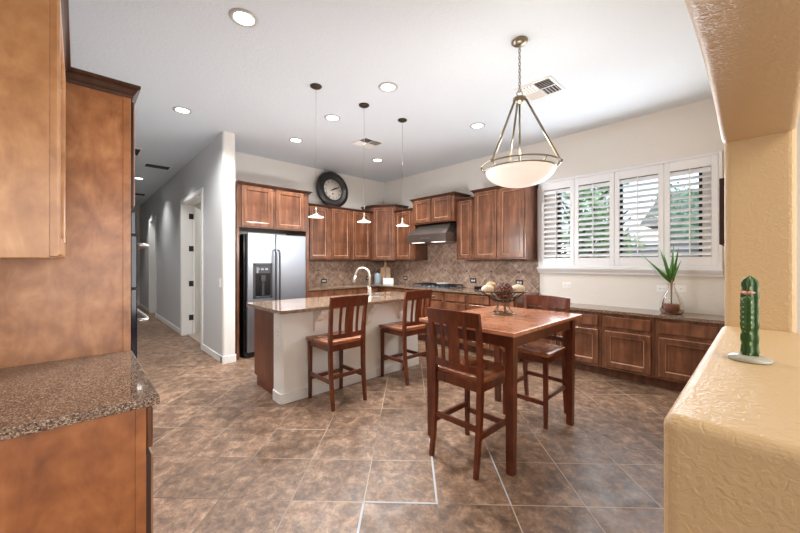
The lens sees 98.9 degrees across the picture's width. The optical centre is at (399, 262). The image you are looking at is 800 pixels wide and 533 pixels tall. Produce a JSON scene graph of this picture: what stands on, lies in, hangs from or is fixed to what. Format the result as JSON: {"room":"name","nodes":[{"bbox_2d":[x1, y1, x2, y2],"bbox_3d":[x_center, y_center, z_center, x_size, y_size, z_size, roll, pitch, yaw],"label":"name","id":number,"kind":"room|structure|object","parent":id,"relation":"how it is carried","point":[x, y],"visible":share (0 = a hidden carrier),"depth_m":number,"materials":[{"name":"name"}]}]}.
{"room":"kitchen","nodes":[
{"label":"kitchen","id":0,"kind":"room"},
{"bbox_2d":[131,205,139,305],"bbox_3d":[-8.561,-0.200,10.174,1.700,3.090,0.150,0,0,-43],"label":"wall","id":1,"kind":"structure","parent":0,"point":[135,208],"depth_m":10.55,"materials":[{"name":"white paint"}]},
{"bbox_2d":[140,131,234,356],"bbox_3d":[-5.129,-0.200,7.609,0.155,3.090,8.290,0,0,-43],"label":"wall","id":2,"kind":"structure","parent":0,"point":[212,169],"depth_m":5.13,"materials":[{"name":"white paint"}]},
{"bbox_2d":[139,303,148,311],"bbox_3d":[-7.365,1.295,9.858,0.014,0.100,1.930,0,0,-43],"label":"baseboard","id":3,"kind":"structure","parent":2,"relation":"attached to","point":[140,304],"depth_m":9.75,"materials":[{"name":"white"}]},
{"bbox_2d":[149,215,155,316],"bbox_3d":[-6.273,0.098,8.812,0.177,2.495,1.100,0,0,-43],"label":"trim","id":4,"kind":"structure","parent":2,"relation":"attached to","point":[152,221],"depth_m":9.09,"materials":[{"name":"white wood"}]},
{"bbox_2d":[156,314,179,333],"bbox_3d":[-5.013,1.295,7.364,0.014,0.100,2.735,0,0,-43],"label":"baseboard","id":5,"kind":"structure","parent":2,"relation":"attached to","point":[159,317],"depth_m":7.19,"materials":[{"name":"white wood"}]},
{"bbox_2d":[180,187,202,349],"bbox_3d":[-3.495,0.098,5.865,0.177,2.495,1.540,0,0,-43],"label":"trim","id":6,"kind":"structure","parent":2,"relation":"attached to","point":[186,204],"depth_m":6.32,"materials":[{"name":"white wood"}]},
{"bbox_2d":[189,207,200,333],"bbox_3d":[-3.966,0.144,6.753,0.115,2.378,0.799,0,0,-15],"label":"door","id":7,"kind":"structure","parent":2,"relation":"in","point":[196,216],"depth_m":6.52,"materials":[{"name":"white wood"}]},
{"bbox_2d":[202,344,235,363],"bbox_3d":[-2.619,1.297,4.947,0.181,0.094,0.998,0,0,-43],"label":"baseboard","id":8,"kind":"structure","parent":2,"relation":"attached to","point":[232,358],"depth_m":4.63,"materials":[{"name":"white"}]},
{"bbox_2d":[193,202,200,209],"bbox_3d":[-3.915,-0.200,8.719,3.135,3.090,6.340,0,0,-43],"label":"wall","id":9,"kind":"structure","parent":0,"point":[198,205],"depth_m":8.49,"materials":[{"name":"white paint"}]},
{"bbox_2d":[235,152,383,291],"bbox_3d":[-1.601,-0.200,6.418,3.325,3.090,0.164,0,0,-43],"label":"wall","id":10,"kind":"structure","parent":0,"point":[362,192],"depth_m":6.37,"materials":[{"name":"white paint"}]},
{"bbox_2d":[309,203,373,259],"bbox_3d":[-1.235,-0.530,6.405,1.600,0.970,0.375,0,0,-43],"label":"upper cabinet","id":11,"kind":"object","parent":10,"relation":"attached to","point":[338,235],"visible":0.83,"depth_m":6.31,"materials":[{"name":"brown wood"}]},
{"bbox_2d":[316,172,347,206],"bbox_3d":[-1.254,-1.358,6.400,0.680,0.680,0.121,0,0,-43],"label":"clock","id":12,"kind":"object","parent":11,"relation":"on","point":[332,190],"visible":1,"depth_m":6.38,"materials":[{"name":"black"}]},
{"bbox_2d":[274,300,417,393],"bbox_3d":[-0.507,0.904,3.962,1.882,0.882,0.200,0,0,-43],"label":"wall","id":13,"kind":"structure","parent":0,"point":[291,352],"depth_m":3.53,"materials":[{"name":"white paint"}]},
{"bbox_2d":[276,327,279,340],"bbox_3d":[-1.171,0.685,3.287,0.009,0.120,0.075,0,0,-43],"label":"wall outlet","id":14,"kind":"object","parent":13,"relation":"attached to","point":[277,328],"visible":1,"depth_m":3.28,"materials":[{"name":"white plastic"}]},
{"bbox_2d":[313,310,326,331],"bbox_3d":[-0.800,0.581,3.436,0.070,0.235,0.160,0,0,-43],"label":"corbel","id":15,"kind":"object","parent":13,"relation":"attached to","point":[318,316],"visible":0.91,"depth_m":3.44,"materials":[{"name":"white paint"}]},
{"bbox_2d":[333,351,337,362],"bbox_3d":[-0.689,1.005,3.646,0.075,0.120,0.009,0,0,-43],"label":"wall outlet","id":16,"kind":"object","parent":13,"relation":"attached to","point":[335,354],"visible":0.83,"depth_m":3.64,"materials":[{"name":"white plastic"}]},
{"bbox_2d":[273,357,418,403],"bbox_3d":[-0.502,1.297,3.957,1.910,0.094,0.214,0,0,-43],"label":"baseboard","id":17,"kind":"structure","parent":13,"relation":"attached to","point":[299,394],"depth_m":3.65,"materials":[{"name":"white"}]},
{"bbox_2d":[366,304,378,322],"bbox_3d":[-0.316,0.581,3.892,0.070,0.235,0.160,0,0,-43],"label":"corbel","id":18,"kind":"object","parent":13,"relation":"attached to","point":[371,309],"visible":0.84,"depth_m":3.89,"materials":[{"name":"white paint"}]},
{"bbox_2d":[399,301,410,317],"bbox_3d":[0.062,0.581,4.249,0.070,0.235,0.160,0,0,-43],"label":"corbel","id":19,"kind":"object","parent":13,"relation":"attached to","point":[401,304],"visible":0.55,"depth_m":4.26,"materials":[{"name":"white paint"}]},
{"bbox_2d":[69,0,712,205],"bbox_3d":[-2.383,-1.805,4.350,7.700,0.120,18.800,0,0,-43],"label":"ceiling","id":20,"kind":"structure","parent":0,"point":[453,64],"depth_m":3.12,"materials":[{"name":"white paint"}]},
{"bbox_2d":[135,148,142,155],"bbox_3d":[-4.294,-1.739,5.276,0.490,0.011,0.470,0,0,-43],"label":"ceiling vent","id":21,"kind":"object","parent":20,"relation":"in","point":[138,151],"visible":0.17,"depth_m":5.38,"materials":[{"name":"white metal"}]},
{"bbox_2d":[135,193,146,195],"bbox_3d":[-6.675,-1.739,8.756,0.300,0.011,0.400,0,0,-43],"label":"ceiling vent","id":22,"kind":"object","parent":20,"relation":"in","point":[137,194],"visible":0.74,"depth_m":8.78,"materials":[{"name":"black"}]},
{"bbox_2d":[142,162,172,170],"bbox_3d":[-4.411,-1.739,6.231,0.410,0.011,0.320,0,0,-43],"label":"ceiling vent","id":23,"kind":"object","parent":20,"relation":"in","point":[149,165],"visible":1,"depth_m":6.22,"materials":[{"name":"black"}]},
{"bbox_2d":[172,106,191,113],"bbox_3d":[-2.491,-1.740,3.922,0.196,0.009,0.196,0,0,-43],"label":"recessed light","id":24,"kind":"object","parent":20,"relation":"in","point":[179,109],"visible":1,"depth_m":3.92,"materials":[{"name":"white"}]},
{"bbox_2d":[229,8,258,27],"bbox_3d":[-1.114,-1.740,2.445,0.196,0.009,0.196,0,0,-43],"label":"recessed light","id":25,"kind":"object","parent":20,"relation":"in","point":[242,17],"visible":1,"depth_m":2.44,"materials":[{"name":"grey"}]},
{"bbox_2d":[289,138,302,142],"bbox_3d":[-1.483,-1.740,4.882,0.196,0.009,0.196,0,0,-43],"label":"recessed light","id":26,"kind":"object","parent":20,"relation":"in","point":[295,140],"visible":1,"depth_m":4.89,"materials":[{"name":"white"}]},
{"bbox_2d":[308,83,323,217],"bbox_3d":[-0.831,-1.096,3.389,0.156,1.298,0.156,0,0,-43],"label":"mini pendant","id":27,"kind":"object","parent":20,"relation":"hanging from","point":[315,86],"visible":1,"depth_m":3.37,"materials":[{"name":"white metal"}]},
{"bbox_2d":[324,114,340,120],"bbox_3d":[-0.812,-1.740,4.127,0.196,0.009,0.196,0,0,-43],"label":"recessed light","id":28,"kind":"object","parent":20,"relation":"in","point":[330,117],"visible":1,"depth_m":4.12,"materials":[{"name":"white"}]},
{"bbox_2d":[357,103,370,222],"bbox_3d":[-0.398,-1.096,3.797,0.156,1.298,0.156,0,0,-43],"label":"mini pendant","id":29,"kind":"object","parent":20,"relation":"hanging from","point":[362,105],"visible":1,"depth_m":3.78,"materials":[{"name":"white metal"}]},
{"bbox_2d":[350,137,383,148],"bbox_3d":[-0.475,-1.738,5.001,0.360,0.018,0.360,0,0,-43],"label":"ceiling vent","id":30,"kind":"object","parent":20,"relation":"in","point":[365,142],"visible":1,"depth_m":4.98,"materials":[{"name":"white metal"}]},
{"bbox_2d":[372,158,382,161],"bbox_3d":[-0.384,-1.740,5.837,0.196,0.009,0.196,0,0,-43],"label":"recessed light","id":31,"kind":"object","parent":20,"relation":"in","point":[375,159],"visible":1,"depth_m":5.84,"materials":[{"name":"white"}]},
{"bbox_2d":[378,82,397,91],"bbox_3d":[-0.119,-1.740,3.406,0.196,0.009,0.196,0,0,-43],"label":"recessed light","id":32,"kind":"object","parent":20,"relation":"in","point":[385,86],"visible":1,"depth_m":3.40,"materials":[{"name":"white"}]},
{"bbox_2d":[396,118,408,226],"bbox_3d":[0.029,-1.096,4.196,0.156,1.298,0.156,0,0,-43],"label":"mini pendant","id":33,"kind":"object","parent":20,"relation":"hanging from","point":[401,120],"visible":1,"depth_m":4.20,"materials":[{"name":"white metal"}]},
{"bbox_2d":[470,122,484,128],"bbox_3d":[0.987,-1.740,4.367,0.196,0.009,0.196,0,0,-43],"label":"recessed light","id":34,"kind":"object","parent":20,"relation":"in","point":[478,125],"visible":1,"depth_m":4.36,"materials":[{"name":"white"}]},
{"bbox_2d":[481,36,562,187],"bbox_3d":[0.941,-1.171,2.699,0.603,1.149,0.600,0,0,-43],"label":"pendant","id":35,"kind":"object","parent":20,"relation":"hanging from","point":[519,173],"visible":1,"depth_m":2.58,"materials":[{"name":"silver metal"}]},
{"bbox_2d":[514,76,564,101],"bbox_3d":[1.410,-1.738,3.453,0.360,0.018,0.360,0,0,-43],"label":"ceiling vent","id":36,"kind":"object","parent":20,"relation":"in","point":[547,86],"visible":0.99,"depth_m":3.43,"materials":[{"name":"white metal"}]},
{"bbox_2d":[137,306,680,532],"bbox_3d":[-2.383,1.344,4.350,7.700,0.002,18.400,0,0,-43],"label":"floor","id":37,"kind":"structure","parent":0,"point":[228,457],"depth_m":2.37,"materials":[{"name":"tile"}]},
{"bbox_2d":[0,67,140,367],"bbox_3d":[-1.820,0.239,1.810,0.621,2.209,0.932,0,0,-43],"label":"tall cabinet","id":38,"kind":"object","parent":37,"relation":"on","point":[78,304],"visible":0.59,"depth_m":1.57,"materials":[{"name":"brown wood"}]},
{"bbox_2d":[131,212,148,357],"bbox_3d":[-1.577,0.125,2.025,0.092,0.760,0.760,0,0,-43],"label":"double oven","id":39,"kind":"object","parent":38,"relation":"on","point":[135,246],"visible":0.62,"depth_m":1.73,"materials":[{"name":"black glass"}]},
{"bbox_2d":[0,406,152,532],"bbox_3d":[-1.271,0.903,1.207,0.560,0.881,0.759,0,0,-43],"label":"base cabinet","id":40,"kind":"object","parent":37,"relation":"on","point":[95,475],"visible":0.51,"depth_m":1.01,"materials":[{"name":"brown wood"}]},
{"bbox_2d":[0,350,159,440],"bbox_3d":[-1.266,0.446,1.194,0.596,0.030,0.785,0,0,-43],"label":"countertop","id":41,"kind":"structure","parent":40,"relation":"on","point":[38,397],"depth_m":1.14,"materials":[{"name":"stone"}]},
{"bbox_2d":[187,329,200,343],"bbox_3d":[-3.115,1.337,7.735,3.120,0.013,3.670,0,0,-43],"label":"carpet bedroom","id":42,"kind":"object","parent":37,"relation":"on","point":[196,336],"depth_m":6.15,"materials":[{"name":"beige carpet"}]},
{"bbox_2d":[254,308,273,394],"bbox_3d":[-0.774,0.903,4.256,1.827,0.881,0.590,0,0,-43],"label":"base cabinet","id":43,"kind":"object","parent":37,"relation":"on","point":[263,320],"visible":0.08,"depth_m":3.62,"materials":[{"name":"brown wood"}]},
{"bbox_2d":[246,291,434,313],"bbox_3d":[-0.588,0.446,4.067,2.115,0.030,0.875,0,0,-43],"label":"countertop","id":44,"kind":"structure","parent":43,"relation":"on","point":[288,306],"depth_m":3.68,"materials":[{"name":"stone"}]},
{"bbox_2d":[353,267,371,298],"bbox_3d":[-0.454,0.242,4.141,0.252,0.378,0.092,0,0,32],"label":"faucet","id":45,"kind":"object","parent":44,"relation":"on","point":[359,268],"visible":0.92,"depth_m":4.10,"materials":[{"name":"silver metal"}]},
{"bbox_2d":[239,233,305,357],"bbox_3d":[-2.037,0.462,5.309,0.920,1.743,0.820,0,0,-43],"label":"refrigerator","id":46,"kind":"object","parent":37,"relation":"on","point":[272,267],"visible":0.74,"depth_m":4.94,"materials":[{"name":"silver metal"}]},
{"bbox_2d":[235,180,312,359],"bbox_3d":[-2.069,0.110,5.354,1.135,2.469,0.760,0,0,-43],"label":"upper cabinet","id":47,"kind":"object","parent":37,"relation":"on","point":[259,208],"visible":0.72,"depth_m":5.01,"materials":[{"name":"brown wood"}]},
{"bbox_2d":[306,295,368,411],"bbox_3d":[-0.614,0.829,3.374,0.447,1.036,0.498,0,0,-43],"label":"bar stool","id":48,"kind":"object","parent":37,"relation":"on","point":[331,341],"visible":1,"depth_m":3.25,"materials":[{"name":"brown wood"}]},
{"bbox_2d":[309,286,378,297],"bbox_3d":[-1.166,0.903,6.291,1.545,0.881,0.626,0,0,-43],"label":"base cabinet","id":49,"kind":"object","parent":37,"relation":"on","point":[348,291],"visible":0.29,"depth_m":6.00,"materials":[{"name":"brown wood"}]},
{"bbox_2d":[380,287,402,291],"bbox_3d":[0.056,0.903,6.584,0.666,0.881,0.655,0,0,-43],"label":"base cabinet","id":50,"kind":"object","parent":37,"relation":"on","point":[382,289],"visible":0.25,"depth_m":6.37,"materials":[{"name":"brown wood"}]},
{"bbox_2d":[379,289,431,385],"bbox_3d":[0.072,0.829,4.020,0.447,1.036,0.498,0,0,-43],"label":"bar stool","id":51,"kind":"object","parent":37,"relation":"on","point":[404,328],"visible":0.95,"depth_m":3.88,"materials":[{"name":"brown wood"}]},
{"bbox_2d":[403,288,446,345],"bbox_3d":[0.608,0.903,5.998,0.666,0.881,0.945,0,0,-43],"label":"base cabinet","id":52,"kind":"object","parent":37,"relation":"on","point":[438,301],"visible":0.13,"depth_m":5.56,"materials":[{"name":"brown wood"}]},
{"bbox_2d":[445,292,470,350],"bbox_3d":[1.086,0.903,5.491,0.666,0.881,0.440,0,0,-43],"label":"base cabinet","id":53,"kind":"object","parent":37,"relation":"on","point":[453,301],"visible":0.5,"depth_m":5.24,"materials":[{"name":"brown wood"}]},
{"bbox_2d":[427,307,505,480],"bbox_3d":[0.496,0.829,2.398,0.498,1.036,0.447,0,0,-43],"label":"dining chair","id":54,"kind":"object","parent":37,"relation":"on","point":[479,375],"visible":0.9,"depth_m":2.27,"materials":[{"name":"brown wood"}]},
{"bbox_2d":[419,306,581,476],"bbox_3d":[0.831,0.888,2.756,1.130,0.914,0.800,0,0,-43],"label":"dining table","id":55,"kind":"object","parent":37,"relation":"on","point":[525,326],"visible":0.8,"depth_m":2.47,"materials":[{"name":"brown wood"}]},
{"bbox_2d":[479,289,527,314],"bbox_3d":[0.863,0.331,2.875,0.399,0.198,0.399,0,0,-43],"label":"wire bowl","id":56,"kind":"object","parent":55,"relation":"on","point":[496,311],"visible":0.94,"depth_m":2.83,"materials":[{"name":"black metal"}]},
{"bbox_2d":[482,285,493,293],"bbox_3d":[0.738,0.225,2.875,0.094,0.076,0.096,0,0,-43],"label":"decorative ball","id":57,"kind":"object","parent":56,"relation":"in","point":[485,287],"visible":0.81,"depth_m":2.85,"materials":[{"name":"beige"}]},
{"bbox_2d":[486,282,495,291],"bbox_3d":[0.787,0.215,2.957,0.099,0.100,0.101,0,0,-43],"label":"decorative ball","id":58,"kind":"object","parent":56,"relation":"in","point":[493,284],"visible":0.42,"depth_m":2.92,"materials":[{"name":"beige"}]},
{"bbox_2d":[495,282,512,298],"bbox_3d":[0.861,0.233,2.845,0.145,0.146,0.148,0,0,-43],"label":"decorative ball","id":59,"kind":"object","parent":56,"relation":"in","point":[502,286],"visible":0.89,"depth_m":2.80,"materials":[{"name":"brown wicker"}]},
{"bbox_2d":[512,284,524,293],"bbox_3d":[0.991,0.223,2.870,0.101,0.081,0.103,0,0,-43],"label":"decorative ball","id":60,"kind":"object","parent":56,"relation":"in","point":[516,288],"visible":0.73,"depth_m":2.84,"materials":[{"name":"beige"}]},
{"bbox_2d":[468,294,537,361],"bbox_3d":[1.507,0.903,5.045,0.666,0.881,0.775,0,0,-43],"label":"base cabinet","id":61,"kind":"object","parent":37,"relation":"on","point":[475,301],"visible":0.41,"depth_m":4.89,"materials":[{"name":"brown wood"}]},
{"bbox_2d":[309,283,538,296],"bbox_3d":[0.041,0.446,5.488,2.200,0.030,3.460,0,0,-43],"label":"countertop","id":62,"kind":"structure","parent":61,"relation":"on","point":[467,290],"depth_m":5.88,"materials":[{"name":"stone"}]},
{"bbox_2d":[374,269,380,283],"bbox_3d":[-0.452,0.285,6.981,0.140,0.290,0.140,0,0,-43],"label":"soap bottle","id":63,"kind":"object","parent":62,"relation":"on","point":[377,276],"visible":1,"depth_m":6.93,"materials":[{"name":"blue"}]},
{"bbox_2d":[380,262,389,282],"bbox_3d":[-0.306,0.206,7.188,0.210,0.448,0.073,0,0,0],"label":"cutting board","id":64,"kind":"object","parent":62,"relation":"on","point":[384,271],"visible":0.79,"depth_m":7.18,"materials":[{"name":"brown wood"}]},
{"bbox_2d":[383,278,392,283],"bbox_3d":[-0.236,0.373,6.883,0.210,0.115,0.040,0,0,0],"label":"box","id":65,"kind":"object","parent":62,"relation":"on","point":[385,280],"visible":1,"depth_m":6.86,"materials":[{"name":"white"}]},
{"bbox_2d":[410,282,464,288],"bbox_3d":[0.641,0.405,6.026,0.500,0.052,0.890,0,0,-43],"label":"gas cooktop","id":66,"kind":"object","parent":62,"relation":"in","point":[427,284],"visible":0.95,"depth_m":5.89,"materials":[{"name":"silver metal"}]},
{"bbox_2d":[500,295,570,429],"bbox_3d":[1.210,0.829,3.051,0.498,1.036,0.447,0,0,-43],"label":"dining chair","id":67,"kind":"object","parent":37,"relation":"on","point":[535,351],"visible":0.7,"depth_m":3.02,"materials":[{"name":"brown wood"}]},
{"bbox_2d":[528,306,560,365],"bbox_3d":[2.019,0.967,4.674,0.442,0.755,0.425,0,0,-43],"label":"base cabinet","id":68,"kind":"object","parent":37,"relation":"on","point":[558,361],"visible":0.1,"depth_m":4.48,"materials":[{"name":"brown wood"}]},
{"bbox_2d":[558,309,604,374],"bbox_3d":[2.338,0.967,4.335,0.442,0.755,0.500,0,0,-43],"label":"base cabinet","id":69,"kind":"object","parent":37,"relation":"on","point":[588,328],"visible":0.63,"depth_m":4.12,"materials":[{"name":"brown wood"}]},
{"bbox_2d":[602,313,656,385],"bbox_3d":[2.685,0.967,3.967,0.442,0.755,0.505,0,0,-43],"label":"base cabinet","id":70,"kind":"object","parent":37,"relation":"on","point":[628,342],"visible":0.89,"depth_m":3.81,"materials":[{"name":"brown wood"}]},
{"bbox_2d":[655,318,724,391],"bbox_3d":[3.089,0.967,3.539,0.442,0.755,0.665,0,0,-43],"label":"base cabinet","id":71,"kind":"object","parent":37,"relation":"on","point":[680,345],"visible":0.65,"depth_m":3.49,"materials":[{"name":"brown wood"}]},
{"bbox_2d":[528,303,724,324],"bbox_3d":[2.593,0.570,4.060,0.450,0.034,2.109,0,0,-43],"label":"countertop","id":72,"kind":"structure","parent":71,"relation":"on","point":[695,317],"depth_m":3.75,"materials":[{"name":"stone"}]},
{"bbox_2d":[642,247,683,313],"bbox_3d":[2.849,0.179,3.680,0.434,0.742,0.214,0,0,-23],"label":"vase","id":73,"kind":"object","parent":72,"relation":"on","point":[668,308],"visible":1,"depth_m":3.70,"materials":[{"name":"clear glass"}]},
{"bbox_2d":[384,98,799,332],"bbox_3d":[3.111,-0.200,3.964,0.194,3.090,10.300,0,0,-43],"label":"wall","id":74,"kind":"structure","parent":0,"point":[692,129],"depth_m":4.44,"materials":[{"name":"white paint"}]},
{"bbox_2d":[361,204,408,260],"bbox_3d":[-0.314,-0.590,7.002,0.640,1.100,0.770,0,0,-43],"label":"upper cabinet","id":75,"kind":"object","parent":74,"relation":"attached to","point":[383,216],"visible":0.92,"depth_m":6.79,"materials":[{"name":"brown wood"}]},
{"bbox_2d":[394,208,427,259],"bbox_3d":[0.201,-0.527,6.638,0.390,0.965,0.545,0,0,-43],"label":"upper cabinet","id":76,"kind":"object","parent":74,"relation":"attached to","point":[403,250],"visible":0.73,"depth_m":6.51,"materials":[{"name":"brown wood"}]},
{"bbox_2d":[406,223,456,243],"bbox_3d":[0.636,-0.504,6.018,0.588,0.331,0.905,0,0,-43],"label":"range hood","id":77,"kind":"object","parent":74,"relation":"attached to","point":[442,233],"visible":0.88,"depth_m":5.79,"materials":[{"name":"silver metal"}]},
{"bbox_2d":[410,191,470,225],"bbox_3d":[0.690,-0.917,6.069,0.460,0.465,1.035,0,0,-43],"label":"upper cabinet","id":78,"kind":"object","parent":74,"relation":"attached to","point":[439,208],"visible":0.94,"depth_m":5.86,"materials":[{"name":"brown wood"}]},
{"bbox_2d":[455,196,473,259],"bbox_3d":[1.158,-0.540,5.623,0.390,0.990,0.335,0,0,-43],"label":"upper cabinet","id":79,"kind":"object","parent":74,"relation":"attached to","point":[465,206],"visible":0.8,"depth_m":5.51,"materials":[{"name":"brown wood"}]},
{"bbox_2d":[470,278,475,282],"bbox_3d":[1.241,0.308,5.801,0.009,0.080,0.125,0,0,-43],"label":"wall outlet","id":80,"kind":"object","parent":74,"relation":"attached to","point":[472,280],"visible":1,"depth_m":5.80,"materials":[{"name":"grey plastic"}]},
{"bbox_2d":[471,184,538,259],"bbox_3d":[1.571,-0.588,5.185,0.390,1.085,0.950,0,0,-43],"label":"upper cabinet","id":81,"kind":"object","parent":74,"relation":"attached to","point":[505,219],"visible":0.91,"depth_m":4.99,"materials":[{"name":"brown wood"}]},
{"bbox_2d":[515,280,522,284],"bbox_3d":[1.810,0.305,5.198,0.009,0.080,0.125,0,0,-43],"label":"wall outlet","id":82,"kind":"object","parent":74,"relation":"attached to","point":[520,282],"visible":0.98,"depth_m":5.20,"materials":[{"name":"grey plastic"}]},
{"bbox_2d":[562,282,571,287],"bbox_3d":[2.292,0.312,4.704,0.009,0.075,0.120,0,0,-43],"label":"wall outlet","id":83,"kind":"object","parent":74,"relation":"attached to","point":[564,284],"visible":1,"depth_m":4.71,"materials":[{"name":"white plastic"}]},
{"bbox_2d":[537,267,722,276],"bbox_3d":[2.672,0.108,4.258,0.070,0.084,1.960,0,0,-43],"label":"trim","id":84,"kind":"structure","parent":74,"relation":"attached to","point":[575,270],"depth_m":4.14,"materials":[{"name":"white wood"}]},
{"bbox_2d":[558,167,701,257],"bbox_3d":[2.787,-0.532,4.311,0.050,1.085,1.550,0,0,-43],"label":"window","id":85,"kind":"structure","parent":74,"relation":"in","point":[700,179],"depth_m":4.29,"materials":[{"name":"clear glass"}]},
{"bbox_2d":[540,179,573,264],"bbox_3d":[2.185,-0.542,4.772,0.070,1.161,0.459,0,0,-43],"label":"window shutter","id":86,"kind":"object","parent":85,"relation":"attached to","point":[559,185],"visible":1,"depth_m":4.76,"materials":[{"name":"white wood"}]},
{"bbox_2d":[574,172,614,264],"bbox_3d":[2.506,-0.542,4.432,0.070,1.161,0.468,0,0,-43],"label":"window shutter","id":87,"kind":"object","parent":85,"relation":"attached to","point":[610,177],"visible":1,"depth_m":4.41,"materials":[{"name":"white wood"}]},
{"bbox_2d":[615,164,663,265],"bbox_3d":[2.837,-0.542,4.080,0.070,1.161,0.491,0,0,-43],"label":"window shutter","id":88,"kind":"object","parent":85,"relation":"attached to","point":[655,169],"visible":0.99,"depth_m":4.06,"materials":[{"name":"white wood"}]},
{"bbox_2d":[664,155,717,265],"bbox_3d":[3.163,-0.542,3.735,0.070,1.161,0.451,0,0,-43],"label":"window shutter","id":89,"kind":"object","parent":85,"relation":"attached to","point":[712,161],"visible":0.96,"depth_m":3.72,"materials":[{"name":"white wood"}]},
{"bbox_2d":[538,151,722,268],"bbox_3d":[2.683,-0.545,4.264,0.044,1.220,1.945,0,0,-43],"label":"trim","id":90,"kind":"structure","parent":74,"relation":"attached to","point":[720,153],"depth_m":4.00,"materials":[{"name":"white wood"}]},
{"bbox_2d":[657,285,666,291],"bbox_3d":[3.013,0.302,3.940,0.009,0.075,0.100,0,0,-43],"label":"wall outlet","id":91,"kind":"object","parent":74,"relation":"attached to","point":[660,288],"visible":0.98,"depth_m":3.94,"materials":[{"name":"white plastic"}]},
{"bbox_2d":[672,285,686,291],"bbox_3d":[3.112,0.295,3.834,0.009,0.075,0.150,0,0,-43],"label":"wall outlet","id":92,"kind":"object","parent":74,"relation":"attached to","point":[679,288],"visible":0.84,"depth_m":3.82,"materials":[{"name":"white plastic"}]},
{"bbox_2d":[664,0,799,532],"bbox_3d":[1.632,-0.200,1.549,5.300,3.090,0.239,0,0,-43],"label":"wall","id":93,"kind":"structure","parent":0,"point":[732,433],"depth_m":0.89,"materials":[{"name":"beige paint"}]},
{"bbox_2d":[719,178,724,245],"bbox_3d":[1.726,-0.255,1.814,0.320,0.330,0.033,0,0,-43],"label":"picture frame","id":94,"kind":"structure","parent":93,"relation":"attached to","point":[721,180],"depth_m":1.71,"materials":[{"name":"brown"}]},
{"bbox_2d":[727,275,773,364],"bbox_3d":[0.980,0.155,0.960,0.094,0.238,0.094,0,0,-43],"label":"ornament","id":95,"kind":"object","parent":93,"relation":"on","point":[749,352],"visible":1,"depth_m":0.94,"materials":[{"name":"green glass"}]},
{"bbox_2d":[739,291,755,294],"bbox_3d":[0.962,0.085,0.949,0.032,0.013,0.033,0,0,-43],"label":"flower","id":96,"kind":"object","parent":95,"relation":"on","point":[741,292],"depth_m":0.94,"materials":[{"name":"pink plant"}]},
{"bbox_3d":[-1.436,-0.200,0.827,0.145,3.090,2.947,0,0,-43],"label":"wall","id":97,"kind":"structure","parent":0,"visible":0},
{"bbox_2d":[0,0,70,259],"bbox_3d":[-1.317,-0.437,1.095,0.374,0.850,0.751,0,0,-43],"label":"upper cabinet","id":98,"kind":"object","parent":97,"relation":"attached to","point":[35,58],"visible":1,"depth_m":0.93,"materials":[{"name":"brown wood"}]},
{"label":"outside","id":99,"kind":"structure","parent":0,"visible":0},
{"bbox_3d":[14.729,1.520,17.323,34.800,0.250,55.000,0,0,-43],"label":"ground","id":100,"kind":"structure","parent":99,"visible":0},
{"bbox_2d":[562,183,648,257],"bbox_3d":[3.841,-0.551,7.012,2.079,3.908,1.948,0,0,-43],"label":"tree","id":101,"kind":"object","parent":100,"relation":"on","point":[604,187],"visible":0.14,"depth_m":6.66,"materials":[{"name":"green plant"}]},
{"bbox_2d":[562,243,698,257],"bbox_3d":[6.663,0.484,7.656,0.260,1.819,30.000,0,0,-43],"label":"fence","id":102,"kind":"object","parent":100,"relation":"on","point":[686,244],"visible":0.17,"depth_m":7.88,"materials":[{"name":"grey"}]},
{"bbox_2d":[640,191,698,243],"bbox_3d":[14.833,-0.760,11.236,7.200,4.300,10.200,0,0,-43],"label":"house","id":103,"kind":"structure","parent":100,"relation":"on","point":[676,195],"depth_m":12.71,"materials":[{"name":"beige paint"}]},
{"bbox_2d":[648,182,698,243],"bbox_3d":[8.243,-0.473,9.127,2.276,3.751,2.602,0,0,-43],"label":"tree","id":104,"kind":"object","parent":100,"relation":"on","point":[676,189],"visible":0.11,"depth_m":9.46,"materials":[{"name":"green plant"}]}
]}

